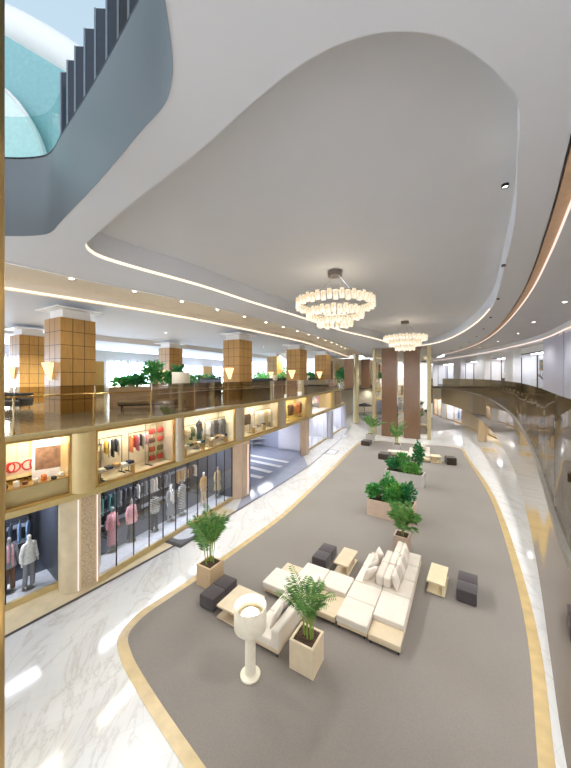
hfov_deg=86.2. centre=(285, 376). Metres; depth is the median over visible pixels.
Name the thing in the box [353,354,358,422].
column
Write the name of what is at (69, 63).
dark fin
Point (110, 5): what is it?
dark fin
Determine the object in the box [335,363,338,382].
trim
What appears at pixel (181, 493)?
mannequin
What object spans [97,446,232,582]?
window
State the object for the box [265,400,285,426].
trim
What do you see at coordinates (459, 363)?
window
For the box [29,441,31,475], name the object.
poster
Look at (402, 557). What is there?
throw pillow
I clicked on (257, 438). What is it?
display table
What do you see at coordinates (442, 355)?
ceiling
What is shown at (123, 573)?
trim
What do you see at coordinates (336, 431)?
window
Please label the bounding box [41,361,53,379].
wall sconce
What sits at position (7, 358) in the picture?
window
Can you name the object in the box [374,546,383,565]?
throw pillow
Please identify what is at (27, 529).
garment
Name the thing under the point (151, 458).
handbag
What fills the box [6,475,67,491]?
countertop
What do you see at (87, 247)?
trim
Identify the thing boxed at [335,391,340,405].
trim
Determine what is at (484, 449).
trim
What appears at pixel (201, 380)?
wall
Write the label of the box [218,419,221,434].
garment
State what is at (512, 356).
window
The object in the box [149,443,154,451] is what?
handbag
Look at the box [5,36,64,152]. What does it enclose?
wall
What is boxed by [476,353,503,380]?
window
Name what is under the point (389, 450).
seat cushion
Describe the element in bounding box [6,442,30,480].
poster
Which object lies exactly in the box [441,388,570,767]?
glass railing
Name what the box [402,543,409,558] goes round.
throw pillow
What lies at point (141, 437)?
garment
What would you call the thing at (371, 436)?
potted palm
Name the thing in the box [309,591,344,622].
shelf
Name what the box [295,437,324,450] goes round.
floor
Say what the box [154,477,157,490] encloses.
garment
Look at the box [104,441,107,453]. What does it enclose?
garment
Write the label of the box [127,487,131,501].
garment
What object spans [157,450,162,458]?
handbag
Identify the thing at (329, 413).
trim
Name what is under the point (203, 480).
mannequin
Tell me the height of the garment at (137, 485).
0.808 m
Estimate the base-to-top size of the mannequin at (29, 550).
1.846 m
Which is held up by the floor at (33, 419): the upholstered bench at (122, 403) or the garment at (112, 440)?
the upholstered bench at (122, 403)
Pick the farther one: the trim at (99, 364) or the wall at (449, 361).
the wall at (449, 361)
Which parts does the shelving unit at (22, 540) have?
shelf, shelf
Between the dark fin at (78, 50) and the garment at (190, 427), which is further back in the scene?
the garment at (190, 427)
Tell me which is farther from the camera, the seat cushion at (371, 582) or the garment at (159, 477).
the garment at (159, 477)
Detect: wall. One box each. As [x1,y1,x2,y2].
[5,0,172,235]
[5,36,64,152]
[5,92,46,156]
[5,345,222,392]
[191,378,221,385]
[249,430,277,447]
[252,378,285,380]
[331,358,440,413]
[434,328,570,361]
[438,360,452,385]
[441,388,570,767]
[446,354,542,419]
[465,357,475,361]
[491,352,504,358]
[521,344,542,353]
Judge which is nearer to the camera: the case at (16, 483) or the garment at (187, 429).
the case at (16, 483)
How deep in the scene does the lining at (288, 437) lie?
31.03 m
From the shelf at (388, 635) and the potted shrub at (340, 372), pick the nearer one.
the shelf at (388, 635)
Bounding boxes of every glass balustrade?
[5,379,337,435]
[442,378,570,550]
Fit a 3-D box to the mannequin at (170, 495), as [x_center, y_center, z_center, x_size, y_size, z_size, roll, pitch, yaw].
[-5.782,6.317,15.325,0.384,1.846,0.558,0,0,-1]
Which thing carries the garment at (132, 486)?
hanging from the rail at (139, 481)
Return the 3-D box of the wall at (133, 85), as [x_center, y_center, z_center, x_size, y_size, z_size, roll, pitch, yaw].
[-5.623,-4.585,4.038,9.823,1.990,5.214,0,0,40]
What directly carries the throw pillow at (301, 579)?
on the sofa at (274, 639)
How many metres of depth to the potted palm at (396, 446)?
30.51 m
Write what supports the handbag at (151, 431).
hanging from the grid
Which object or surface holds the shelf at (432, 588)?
attached to the side table at (437, 578)
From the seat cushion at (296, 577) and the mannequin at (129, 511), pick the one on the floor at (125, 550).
the mannequin at (129, 511)
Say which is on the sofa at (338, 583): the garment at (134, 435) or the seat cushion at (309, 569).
the seat cushion at (309, 569)
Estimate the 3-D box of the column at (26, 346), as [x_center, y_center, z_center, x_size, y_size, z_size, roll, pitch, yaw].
[-18.100,-0.795,21.500,2.160,5.070,2.160,0,0,30]
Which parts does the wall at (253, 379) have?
cap rail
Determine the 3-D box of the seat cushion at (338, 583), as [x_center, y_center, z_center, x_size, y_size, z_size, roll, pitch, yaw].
[1.784,7.064,10.420,0.883,0.240,0.888,0,0,30]
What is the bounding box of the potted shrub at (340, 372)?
[335,367,343,387]
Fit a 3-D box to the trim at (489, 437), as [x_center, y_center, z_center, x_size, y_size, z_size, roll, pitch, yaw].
[17.025,7.391,29.053,23.950,0.001,62.106,0,0,0]
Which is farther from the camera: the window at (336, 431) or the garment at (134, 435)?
the window at (336, 431)
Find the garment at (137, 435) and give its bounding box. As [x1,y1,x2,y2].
[136,431,139,450]
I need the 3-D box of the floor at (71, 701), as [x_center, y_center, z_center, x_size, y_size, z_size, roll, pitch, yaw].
[5.000,7.400,51.000,130.000,0.001,118.000,0,0,0]
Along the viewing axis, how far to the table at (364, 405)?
58.64 m
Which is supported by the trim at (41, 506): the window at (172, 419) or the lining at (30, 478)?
the lining at (30, 478)
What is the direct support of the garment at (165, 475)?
hanging from the rail at (170, 470)
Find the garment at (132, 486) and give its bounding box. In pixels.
[132,486,135,503]
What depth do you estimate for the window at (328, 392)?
38.33 m
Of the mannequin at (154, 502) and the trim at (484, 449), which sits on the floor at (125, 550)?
the mannequin at (154, 502)
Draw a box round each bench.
[117,400,157,409]
[387,449,407,457]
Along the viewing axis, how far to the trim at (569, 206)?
9.17 m
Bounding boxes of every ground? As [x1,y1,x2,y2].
[433,398,440,414]
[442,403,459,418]
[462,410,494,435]
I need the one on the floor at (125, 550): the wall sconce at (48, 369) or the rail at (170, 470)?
the rail at (170, 470)
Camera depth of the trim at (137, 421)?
11.60 m
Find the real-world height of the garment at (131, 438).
0.808 m
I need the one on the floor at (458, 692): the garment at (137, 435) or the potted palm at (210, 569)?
the potted palm at (210, 569)
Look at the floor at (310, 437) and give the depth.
35.33 m
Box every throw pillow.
[269,603,282,628]
[280,594,290,613]
[295,578,304,593]
[363,566,377,579]
[367,560,378,568]
[371,552,378,562]
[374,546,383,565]
[391,567,399,590]
[395,562,402,582]
[397,557,404,577]
[398,553,407,569]
[400,548,407,562]
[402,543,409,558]
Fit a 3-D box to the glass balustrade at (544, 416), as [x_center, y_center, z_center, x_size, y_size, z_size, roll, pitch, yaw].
[13.344,0.980,22.361,3.564,1.520,54.523,0,0,28]
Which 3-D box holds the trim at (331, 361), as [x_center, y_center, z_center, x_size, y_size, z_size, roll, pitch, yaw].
[8.163,-0.750,55.769,0.137,4.500,2.434,0,0,30]
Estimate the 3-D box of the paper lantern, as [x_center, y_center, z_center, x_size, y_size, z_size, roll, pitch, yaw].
[24.087,-1.450,28.292,0.840,1.700,0.840,0,0,20]
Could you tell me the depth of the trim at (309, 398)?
29.88 m
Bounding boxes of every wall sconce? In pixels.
[7,366,14,378]
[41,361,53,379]
[225,367,233,378]
[288,370,294,377]
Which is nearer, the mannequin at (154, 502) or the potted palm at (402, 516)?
the potted palm at (402, 516)
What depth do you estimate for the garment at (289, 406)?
27.04 m
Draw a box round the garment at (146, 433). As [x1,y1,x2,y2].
[145,431,148,444]
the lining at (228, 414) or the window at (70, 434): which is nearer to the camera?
the window at (70, 434)
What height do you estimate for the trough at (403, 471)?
3.180 m
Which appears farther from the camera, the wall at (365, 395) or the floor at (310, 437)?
the wall at (365, 395)
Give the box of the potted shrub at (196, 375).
[190,372,204,377]
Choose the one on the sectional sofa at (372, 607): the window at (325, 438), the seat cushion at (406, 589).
the seat cushion at (406, 589)
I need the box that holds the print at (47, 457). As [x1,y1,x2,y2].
[35,445,60,469]
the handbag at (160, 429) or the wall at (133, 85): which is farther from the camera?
the handbag at (160, 429)
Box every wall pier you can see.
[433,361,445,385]
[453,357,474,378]
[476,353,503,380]
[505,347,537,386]
[543,330,570,398]
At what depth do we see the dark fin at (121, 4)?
5.17 m
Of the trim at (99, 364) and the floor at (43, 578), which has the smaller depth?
the floor at (43, 578)
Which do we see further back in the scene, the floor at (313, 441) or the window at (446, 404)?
the window at (446, 404)
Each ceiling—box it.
[5,0,570,358]
[5,290,347,361]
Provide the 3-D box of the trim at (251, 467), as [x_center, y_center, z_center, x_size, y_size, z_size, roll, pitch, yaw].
[-3.376,7.386,25.332,5.641,0.012,0.500,0,0,37]
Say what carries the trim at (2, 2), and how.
attached to the wall at (133, 85)
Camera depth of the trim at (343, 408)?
43.93 m
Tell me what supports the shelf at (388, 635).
attached to the sectional sofa at (372, 607)
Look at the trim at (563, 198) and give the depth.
7.64 m
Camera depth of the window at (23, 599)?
10.10 m
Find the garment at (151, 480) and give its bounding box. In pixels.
[150,479,154,491]
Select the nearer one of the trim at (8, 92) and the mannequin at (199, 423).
the trim at (8, 92)
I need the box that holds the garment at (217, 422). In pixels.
[214,420,218,435]
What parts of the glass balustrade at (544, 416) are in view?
glass panel, glass panel, glass panel, glass panel, glass panel, glass panel, glass panel, glass panel, glass panel, glass panel, glass panel, glass panel, glass panel, glass panel, glass panel, glass panel, glass panel, glass panel, glass panel, glass panel, glass panel, glass panel, glass panel, glass panel, glass panel, glass panel, glass panel, glass panel, glass panel, glass panel, glass panel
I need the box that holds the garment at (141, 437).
[139,434,142,445]
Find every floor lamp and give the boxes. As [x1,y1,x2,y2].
[172,372,189,383]
[234,593,266,684]
[270,375,277,380]
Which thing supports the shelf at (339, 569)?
attached to the side table at (346, 561)
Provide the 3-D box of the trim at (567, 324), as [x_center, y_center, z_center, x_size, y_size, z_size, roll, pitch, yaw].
[19.837,-3.410,28.134,5.220,0.380,66.137,0,0,20]
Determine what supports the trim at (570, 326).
attached to the wall at (539, 342)
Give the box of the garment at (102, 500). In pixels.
[101,496,103,515]
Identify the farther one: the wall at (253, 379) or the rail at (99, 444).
the wall at (253, 379)
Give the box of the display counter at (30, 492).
[6,475,67,508]
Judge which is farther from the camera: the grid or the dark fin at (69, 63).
the grid
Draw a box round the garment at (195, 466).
[193,465,196,475]
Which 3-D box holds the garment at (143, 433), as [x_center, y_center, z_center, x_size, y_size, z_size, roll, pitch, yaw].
[-6.138,2.706,13.195,0.050,0.808,0.466,0,0,-39]
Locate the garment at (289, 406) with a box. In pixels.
[287,405,290,415]
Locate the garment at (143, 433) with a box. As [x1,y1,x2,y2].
[142,430,145,449]
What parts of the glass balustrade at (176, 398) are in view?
post, post, handrail, post, glass panel, glass panel, glass panel, glass panel, glass panel, glass panel, glass panel, glass panel, glass panel, glass panel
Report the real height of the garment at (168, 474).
0.808 m
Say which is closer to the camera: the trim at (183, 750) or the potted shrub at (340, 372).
the trim at (183, 750)
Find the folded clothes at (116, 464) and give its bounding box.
[111,462,120,467]
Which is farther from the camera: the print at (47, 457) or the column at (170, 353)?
the column at (170, 353)
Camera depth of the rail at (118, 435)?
12.34 m
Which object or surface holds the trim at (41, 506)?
attached to the wall at (271, 439)
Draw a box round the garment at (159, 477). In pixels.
[158,474,160,489]
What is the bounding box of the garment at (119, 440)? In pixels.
[118,438,120,455]
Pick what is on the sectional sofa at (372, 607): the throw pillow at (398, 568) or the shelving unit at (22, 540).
the throw pillow at (398, 568)
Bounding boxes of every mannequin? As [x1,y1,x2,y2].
[6,537,18,595]
[19,534,38,591]
[105,507,119,553]
[125,499,137,542]
[150,492,159,532]
[165,484,174,522]
[177,480,186,516]
[196,417,202,448]
[199,472,206,505]
[214,466,220,497]
[249,409,253,432]
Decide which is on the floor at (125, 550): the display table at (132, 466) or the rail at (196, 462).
the rail at (196, 462)
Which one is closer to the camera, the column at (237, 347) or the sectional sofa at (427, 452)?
the column at (237, 347)
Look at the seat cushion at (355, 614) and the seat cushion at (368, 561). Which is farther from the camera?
the seat cushion at (368, 561)
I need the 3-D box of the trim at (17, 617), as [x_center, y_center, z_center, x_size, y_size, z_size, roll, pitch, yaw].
[-7.876,7.392,11.812,10.300,0.001,13.225,0,0,0]
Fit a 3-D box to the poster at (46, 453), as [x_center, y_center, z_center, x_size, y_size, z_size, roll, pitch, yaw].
[-8.009,2.725,10.415,1.000,1.350,0.046,0,0,-42]
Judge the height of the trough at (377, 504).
2.379 m
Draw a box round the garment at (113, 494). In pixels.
[112,493,115,511]
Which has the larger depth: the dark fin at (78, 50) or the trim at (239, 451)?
the trim at (239, 451)
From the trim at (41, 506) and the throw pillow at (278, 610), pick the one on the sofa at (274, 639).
the throw pillow at (278, 610)
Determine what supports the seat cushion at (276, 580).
on the sofa at (274, 639)
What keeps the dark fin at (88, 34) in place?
on the ceiling at (442, 355)
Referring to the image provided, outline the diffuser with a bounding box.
[240,606,260,615]
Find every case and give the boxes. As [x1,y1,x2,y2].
[13,481,18,487]
[41,474,46,479]
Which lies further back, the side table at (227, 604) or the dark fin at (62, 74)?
the side table at (227, 604)
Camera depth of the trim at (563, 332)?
20.70 m
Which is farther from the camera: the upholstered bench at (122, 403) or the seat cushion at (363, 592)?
the upholstered bench at (122, 403)
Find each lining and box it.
[6,476,60,508]
[6,505,56,580]
[98,423,169,483]
[105,447,231,526]
[184,410,232,456]
[245,404,273,435]
[278,412,326,451]
[286,399,302,422]
[312,395,327,413]
[332,405,341,426]
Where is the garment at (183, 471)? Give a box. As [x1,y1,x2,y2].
[182,468,184,480]
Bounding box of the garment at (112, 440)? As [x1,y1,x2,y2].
[111,436,114,456]
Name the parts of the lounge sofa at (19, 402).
seat, backrest, armrest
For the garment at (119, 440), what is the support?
hanging from the rail at (118, 435)
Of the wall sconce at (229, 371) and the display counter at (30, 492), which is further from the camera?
the wall sconce at (229, 371)
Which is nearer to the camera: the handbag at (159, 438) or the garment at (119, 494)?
the handbag at (159, 438)
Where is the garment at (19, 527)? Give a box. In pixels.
[17,519,21,543]
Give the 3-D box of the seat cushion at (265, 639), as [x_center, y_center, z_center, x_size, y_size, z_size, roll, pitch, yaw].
[-0.436,7.064,8.617,0.628,0.240,0.888,0,0,30]
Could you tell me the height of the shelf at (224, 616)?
0.040 m
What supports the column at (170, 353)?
on the floor at (33, 419)
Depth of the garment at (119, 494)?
14.48 m
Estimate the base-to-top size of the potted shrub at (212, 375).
2.335 m
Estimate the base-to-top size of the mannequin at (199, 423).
1.670 m
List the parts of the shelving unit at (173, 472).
shelf, shelf, shelf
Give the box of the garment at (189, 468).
[188,465,191,478]
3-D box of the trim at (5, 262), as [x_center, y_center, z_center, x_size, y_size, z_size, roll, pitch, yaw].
[1.244,-3.585,28.035,4.044,0.030,64.008,0,0,29]
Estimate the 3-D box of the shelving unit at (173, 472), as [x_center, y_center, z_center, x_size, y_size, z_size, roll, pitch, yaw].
[-6.966,5.790,17.711,0.360,2.900,3.640,0,0,26]
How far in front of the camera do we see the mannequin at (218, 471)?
18.30 m
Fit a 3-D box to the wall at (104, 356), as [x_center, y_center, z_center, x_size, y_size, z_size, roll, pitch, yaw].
[-22.754,-0.930,41.140,4.203,5.340,54.254,0,0,31]
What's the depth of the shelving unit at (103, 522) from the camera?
14.82 m
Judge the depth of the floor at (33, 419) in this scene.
13.11 m
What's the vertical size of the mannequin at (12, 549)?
1.846 m
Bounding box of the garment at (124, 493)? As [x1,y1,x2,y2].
[122,489,126,509]
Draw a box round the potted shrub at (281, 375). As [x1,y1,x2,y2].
[276,371,285,377]
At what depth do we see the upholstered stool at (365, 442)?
32.81 m
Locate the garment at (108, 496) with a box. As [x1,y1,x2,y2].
[107,495,110,510]
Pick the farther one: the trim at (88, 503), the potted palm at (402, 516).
the potted palm at (402, 516)
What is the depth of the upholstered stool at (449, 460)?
25.56 m
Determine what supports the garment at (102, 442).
hanging from the rail at (118, 435)
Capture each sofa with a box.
[5,393,33,408]
[256,563,319,656]
[298,563,353,623]
[336,541,420,654]
[408,443,429,462]
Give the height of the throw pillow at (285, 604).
0.449 m
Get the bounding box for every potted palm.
[186,503,229,588]
[275,565,335,680]
[362,414,386,441]
[387,501,421,551]
[388,421,407,449]
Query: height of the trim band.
0.550 m
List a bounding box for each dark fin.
[60,72,65,135]
[66,59,73,124]
[74,45,82,111]
[83,28,93,97]
[94,7,104,79]
[105,0,116,60]
[117,0,126,37]
[127,0,137,18]
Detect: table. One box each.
[98,462,135,482]
[184,442,205,455]
[209,435,227,446]
[217,585,264,626]
[250,437,265,446]
[252,425,265,432]
[334,547,357,575]
[359,403,371,414]
[426,563,448,597]
[430,454,441,463]
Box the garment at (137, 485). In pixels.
[136,484,139,498]
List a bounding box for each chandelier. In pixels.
[296,269,376,329]
[383,320,427,350]
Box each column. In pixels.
[5,326,43,401]
[35,305,103,413]
[154,342,186,386]
[218,332,256,381]
[264,353,284,377]
[283,344,308,380]
[312,351,330,379]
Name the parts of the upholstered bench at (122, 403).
seat, frame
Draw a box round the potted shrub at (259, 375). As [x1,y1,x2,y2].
[253,370,270,377]
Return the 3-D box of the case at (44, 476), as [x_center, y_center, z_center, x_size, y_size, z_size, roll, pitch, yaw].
[-7.860,3.258,9.923,0.100,0.180,0.130,0,0,12]
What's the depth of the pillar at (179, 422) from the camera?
14.24 m
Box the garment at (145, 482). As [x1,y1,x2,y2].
[144,481,147,495]
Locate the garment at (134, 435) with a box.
[133,433,136,447]
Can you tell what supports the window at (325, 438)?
attached to the lining at (288, 437)
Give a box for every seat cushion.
[256,610,281,646]
[263,568,296,594]
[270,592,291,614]
[285,576,306,592]
[298,563,329,583]
[321,570,353,597]
[336,597,374,633]
[346,581,381,607]
[355,566,383,589]
[363,553,383,569]
[373,590,409,630]
[383,579,414,604]
[387,449,397,453]
[403,565,417,583]
[407,552,420,571]
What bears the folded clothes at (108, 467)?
on the display table at (132, 466)
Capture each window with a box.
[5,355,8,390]
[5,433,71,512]
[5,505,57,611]
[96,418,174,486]
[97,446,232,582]
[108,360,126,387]
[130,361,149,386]
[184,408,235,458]
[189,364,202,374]
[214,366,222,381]
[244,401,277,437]
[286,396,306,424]
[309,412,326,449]
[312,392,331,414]
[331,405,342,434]
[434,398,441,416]
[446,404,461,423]
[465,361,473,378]
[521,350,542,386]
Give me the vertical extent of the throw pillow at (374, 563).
0.430 m
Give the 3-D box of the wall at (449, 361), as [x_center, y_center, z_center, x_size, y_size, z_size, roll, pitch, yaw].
[29.953,-0.630,55.098,1.500,4.740,8.508,0,0,6]
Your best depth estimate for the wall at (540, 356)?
39.34 m
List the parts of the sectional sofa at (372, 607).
backrest, backrest, backrest, backrest, backrest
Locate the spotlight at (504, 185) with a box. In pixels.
[501,182,508,189]
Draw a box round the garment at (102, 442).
[101,438,103,459]
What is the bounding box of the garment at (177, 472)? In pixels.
[176,469,179,483]
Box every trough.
[109,359,198,408]
[364,470,417,525]
[384,438,424,488]
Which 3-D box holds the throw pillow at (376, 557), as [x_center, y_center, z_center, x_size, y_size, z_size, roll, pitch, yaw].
[3.247,6.694,11.067,0.272,0.430,0.524,0,0,21]
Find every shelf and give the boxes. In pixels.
[6,475,31,482]
[217,610,233,626]
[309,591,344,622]
[334,559,357,575]
[368,619,403,652]
[426,577,448,597]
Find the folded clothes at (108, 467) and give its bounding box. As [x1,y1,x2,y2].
[104,465,113,469]
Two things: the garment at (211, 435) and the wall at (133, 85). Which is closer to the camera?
the wall at (133, 85)
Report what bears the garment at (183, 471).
hanging from the rail at (196, 462)
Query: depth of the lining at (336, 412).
44.28 m
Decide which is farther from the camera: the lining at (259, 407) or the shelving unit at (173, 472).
the lining at (259, 407)
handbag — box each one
[149,425,154,433]
[149,434,154,442]
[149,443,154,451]
[149,452,154,460]
[157,423,162,432]
[157,432,162,440]
[157,441,162,449]
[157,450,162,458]
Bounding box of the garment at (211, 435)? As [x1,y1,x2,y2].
[210,421,214,436]
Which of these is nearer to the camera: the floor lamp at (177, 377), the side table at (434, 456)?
the floor lamp at (177, 377)
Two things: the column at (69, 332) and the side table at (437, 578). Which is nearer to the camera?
the side table at (437, 578)
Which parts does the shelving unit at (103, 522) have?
shelf, shelf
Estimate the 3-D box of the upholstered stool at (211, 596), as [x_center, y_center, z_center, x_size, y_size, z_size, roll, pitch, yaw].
[-2.220,7.179,10.180,0.580,0.410,1.176,0,0,30]
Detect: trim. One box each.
[0,0,4,767]
[5,1,137,158]
[5,3,78,71]
[5,88,44,154]
[5,262,365,357]
[5,287,349,357]
[5,388,343,441]
[5,402,344,519]
[5,426,350,637]
[5,507,233,634]
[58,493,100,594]
[60,431,95,494]
[78,500,78,590]
[81,495,94,588]
[86,243,489,345]
[96,361,103,390]
[117,441,555,767]
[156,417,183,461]
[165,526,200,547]
[203,366,211,377]
[232,440,249,499]
[236,407,243,440]
[248,444,248,493]
[250,454,288,462]
[250,459,281,466]
[250,466,272,472]
[250,474,262,478]
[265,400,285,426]
[295,396,311,416]
[300,419,308,455]
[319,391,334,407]
[325,449,338,453]
[327,410,332,438]
[331,361,332,378]
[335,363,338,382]
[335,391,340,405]
[341,405,345,427]
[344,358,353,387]
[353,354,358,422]
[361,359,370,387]
[433,320,570,359]
[433,326,570,360]
[442,388,570,572]
[445,145,570,353]
[447,200,570,353]
[465,427,502,447]
[478,419,486,441]
[481,447,497,452]
[563,332,563,396]
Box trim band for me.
[5,263,361,357]
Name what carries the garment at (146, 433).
hanging from the rail at (144, 430)
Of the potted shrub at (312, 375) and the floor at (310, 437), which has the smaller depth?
the floor at (310, 437)
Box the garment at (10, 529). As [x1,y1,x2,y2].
[8,522,12,542]
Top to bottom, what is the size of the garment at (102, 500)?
0.808 m
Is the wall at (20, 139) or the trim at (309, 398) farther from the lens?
the trim at (309, 398)
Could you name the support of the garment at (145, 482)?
hanging from the rail at (170, 470)
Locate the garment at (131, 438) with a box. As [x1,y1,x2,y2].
[129,434,133,452]
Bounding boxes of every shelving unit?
[6,513,30,560]
[101,480,137,532]
[138,462,189,514]
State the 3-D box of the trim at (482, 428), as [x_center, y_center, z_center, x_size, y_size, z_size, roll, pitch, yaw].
[22.778,5.725,35.266,0.900,3.350,0.900,0,0,0]
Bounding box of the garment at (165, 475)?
[164,474,167,486]
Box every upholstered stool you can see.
[200,574,236,611]
[312,543,336,568]
[361,439,371,445]
[378,451,390,459]
[445,455,456,464]
[456,570,477,606]
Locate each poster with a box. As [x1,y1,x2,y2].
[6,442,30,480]
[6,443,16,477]
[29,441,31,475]
[32,437,60,479]
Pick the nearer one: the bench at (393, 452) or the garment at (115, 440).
the garment at (115, 440)
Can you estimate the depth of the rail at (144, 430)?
12.54 m
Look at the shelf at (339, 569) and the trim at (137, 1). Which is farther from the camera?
the shelf at (339, 569)
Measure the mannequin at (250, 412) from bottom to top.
1.670 m
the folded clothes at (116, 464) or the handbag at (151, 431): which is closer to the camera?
the folded clothes at (116, 464)
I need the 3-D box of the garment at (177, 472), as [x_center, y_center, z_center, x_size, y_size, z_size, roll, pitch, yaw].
[-6.240,5.716,17.606,0.466,0.808,0.050,0,0,45]
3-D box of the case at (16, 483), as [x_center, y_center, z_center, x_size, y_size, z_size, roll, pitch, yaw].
[-8.190,3.258,9.275,0.100,0.180,0.130,0,0,12]
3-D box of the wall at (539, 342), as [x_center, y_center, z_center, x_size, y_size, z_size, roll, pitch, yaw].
[21.043,-3.275,27.794,7.482,0.650,67.156,0,0,20]
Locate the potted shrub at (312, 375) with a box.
[307,372,314,377]
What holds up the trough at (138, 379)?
on the floor at (33, 419)
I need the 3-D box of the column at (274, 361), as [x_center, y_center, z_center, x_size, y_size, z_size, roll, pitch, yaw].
[-1.500,-0.795,43.000,2.160,5.070,2.160,0,0,30]
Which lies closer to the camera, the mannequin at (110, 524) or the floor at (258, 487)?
the mannequin at (110, 524)
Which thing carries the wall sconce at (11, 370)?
attached to the column at (26, 346)
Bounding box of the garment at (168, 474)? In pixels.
[167,473,170,484]
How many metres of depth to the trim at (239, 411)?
18.79 m
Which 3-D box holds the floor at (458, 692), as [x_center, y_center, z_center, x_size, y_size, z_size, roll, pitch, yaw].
[6.813,7.392,19.354,10.820,0.016,33.170,0,0,27]
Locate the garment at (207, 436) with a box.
[206,422,210,438]
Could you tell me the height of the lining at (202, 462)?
3.300 m
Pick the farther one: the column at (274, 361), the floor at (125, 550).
the column at (274, 361)
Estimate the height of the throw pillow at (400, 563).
0.464 m
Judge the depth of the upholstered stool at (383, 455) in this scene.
27.36 m
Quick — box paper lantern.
[539,360,542,370]
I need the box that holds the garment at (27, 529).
[25,520,30,540]
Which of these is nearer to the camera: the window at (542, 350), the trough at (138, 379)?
the trough at (138, 379)
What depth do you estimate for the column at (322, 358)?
39.44 m
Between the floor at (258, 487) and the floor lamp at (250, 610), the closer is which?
the floor lamp at (250, 610)
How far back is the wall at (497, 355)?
37.60 m
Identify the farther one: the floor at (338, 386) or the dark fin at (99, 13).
the floor at (338, 386)
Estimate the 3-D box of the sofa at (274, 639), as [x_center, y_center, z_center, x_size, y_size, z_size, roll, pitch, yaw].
[-0.101,7.024,9.830,1.774,0.720,3.330,0,0,31]
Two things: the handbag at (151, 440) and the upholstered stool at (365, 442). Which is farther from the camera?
the upholstered stool at (365, 442)
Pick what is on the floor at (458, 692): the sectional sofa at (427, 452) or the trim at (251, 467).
the sectional sofa at (427, 452)
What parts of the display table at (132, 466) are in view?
leg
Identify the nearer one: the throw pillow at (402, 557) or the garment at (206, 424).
the throw pillow at (402, 557)
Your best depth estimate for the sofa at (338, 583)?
10.17 m
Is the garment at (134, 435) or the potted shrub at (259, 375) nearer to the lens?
the garment at (134, 435)
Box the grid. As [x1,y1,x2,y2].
[145,423,159,463]
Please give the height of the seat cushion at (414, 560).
0.240 m
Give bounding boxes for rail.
[99,435,125,479]
[99,444,104,481]
[103,481,142,534]
[125,430,152,471]
[141,470,170,517]
[174,462,198,503]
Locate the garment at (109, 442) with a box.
[108,440,110,457]
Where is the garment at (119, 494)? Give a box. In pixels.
[117,488,121,505]
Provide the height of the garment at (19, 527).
0.808 m
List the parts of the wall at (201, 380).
panel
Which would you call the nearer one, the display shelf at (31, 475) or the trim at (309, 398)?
the display shelf at (31, 475)
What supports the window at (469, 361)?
in the wall at (471, 358)
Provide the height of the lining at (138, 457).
2.000 m
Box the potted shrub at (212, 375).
[205,373,222,380]
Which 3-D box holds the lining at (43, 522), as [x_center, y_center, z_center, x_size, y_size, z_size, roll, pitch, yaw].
[-10.734,5.750,9.367,2.605,3.300,5.501,0,0,38]
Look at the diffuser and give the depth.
7.64 m
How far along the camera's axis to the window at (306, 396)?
29.30 m
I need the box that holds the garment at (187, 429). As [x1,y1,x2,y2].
[184,428,188,441]
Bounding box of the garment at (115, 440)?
[114,439,117,451]
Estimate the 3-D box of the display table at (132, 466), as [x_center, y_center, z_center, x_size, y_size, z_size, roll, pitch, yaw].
[-6.549,3.680,11.793,0.280,0.400,1.500,0,0,28]
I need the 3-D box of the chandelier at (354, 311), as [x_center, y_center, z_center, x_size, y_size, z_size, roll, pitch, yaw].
[2.050,-3.240,12.660,3.260,2.320,3.260,0,0,0]
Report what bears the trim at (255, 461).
attached to the wall at (271, 439)
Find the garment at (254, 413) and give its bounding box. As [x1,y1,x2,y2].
[253,412,256,424]
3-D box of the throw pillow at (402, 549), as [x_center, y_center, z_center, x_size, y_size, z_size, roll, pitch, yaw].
[4.388,6.684,11.289,0.254,0.471,0.524,0,0,27]
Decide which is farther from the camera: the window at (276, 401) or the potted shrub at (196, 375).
the potted shrub at (196, 375)
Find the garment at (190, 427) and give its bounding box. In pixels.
[189,425,192,439]
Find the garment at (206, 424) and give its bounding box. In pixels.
[204,422,208,434]
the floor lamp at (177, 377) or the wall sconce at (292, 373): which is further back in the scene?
the wall sconce at (292, 373)
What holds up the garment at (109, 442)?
hanging from the rail at (118, 435)
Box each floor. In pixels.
[5,388,341,435]
[5,413,566,767]
[6,557,55,602]
[99,489,228,574]
[128,441,537,767]
[237,444,307,509]
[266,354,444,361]
[279,436,316,450]
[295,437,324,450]
[338,386,441,389]
[352,412,467,431]
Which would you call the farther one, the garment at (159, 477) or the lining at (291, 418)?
the lining at (291, 418)
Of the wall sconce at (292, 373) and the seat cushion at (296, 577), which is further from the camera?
the wall sconce at (292, 373)
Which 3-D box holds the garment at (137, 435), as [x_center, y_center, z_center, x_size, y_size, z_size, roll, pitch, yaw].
[-6.268,2.706,12.929,0.050,0.808,0.466,0,0,-43]
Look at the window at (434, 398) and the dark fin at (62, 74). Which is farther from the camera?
the window at (434, 398)
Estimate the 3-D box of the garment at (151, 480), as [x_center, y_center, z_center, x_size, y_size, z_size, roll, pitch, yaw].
[-7.093,5.716,16.291,0.466,0.808,0.050,0,0,41]
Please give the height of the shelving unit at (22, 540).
2.900 m
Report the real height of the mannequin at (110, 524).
1.846 m

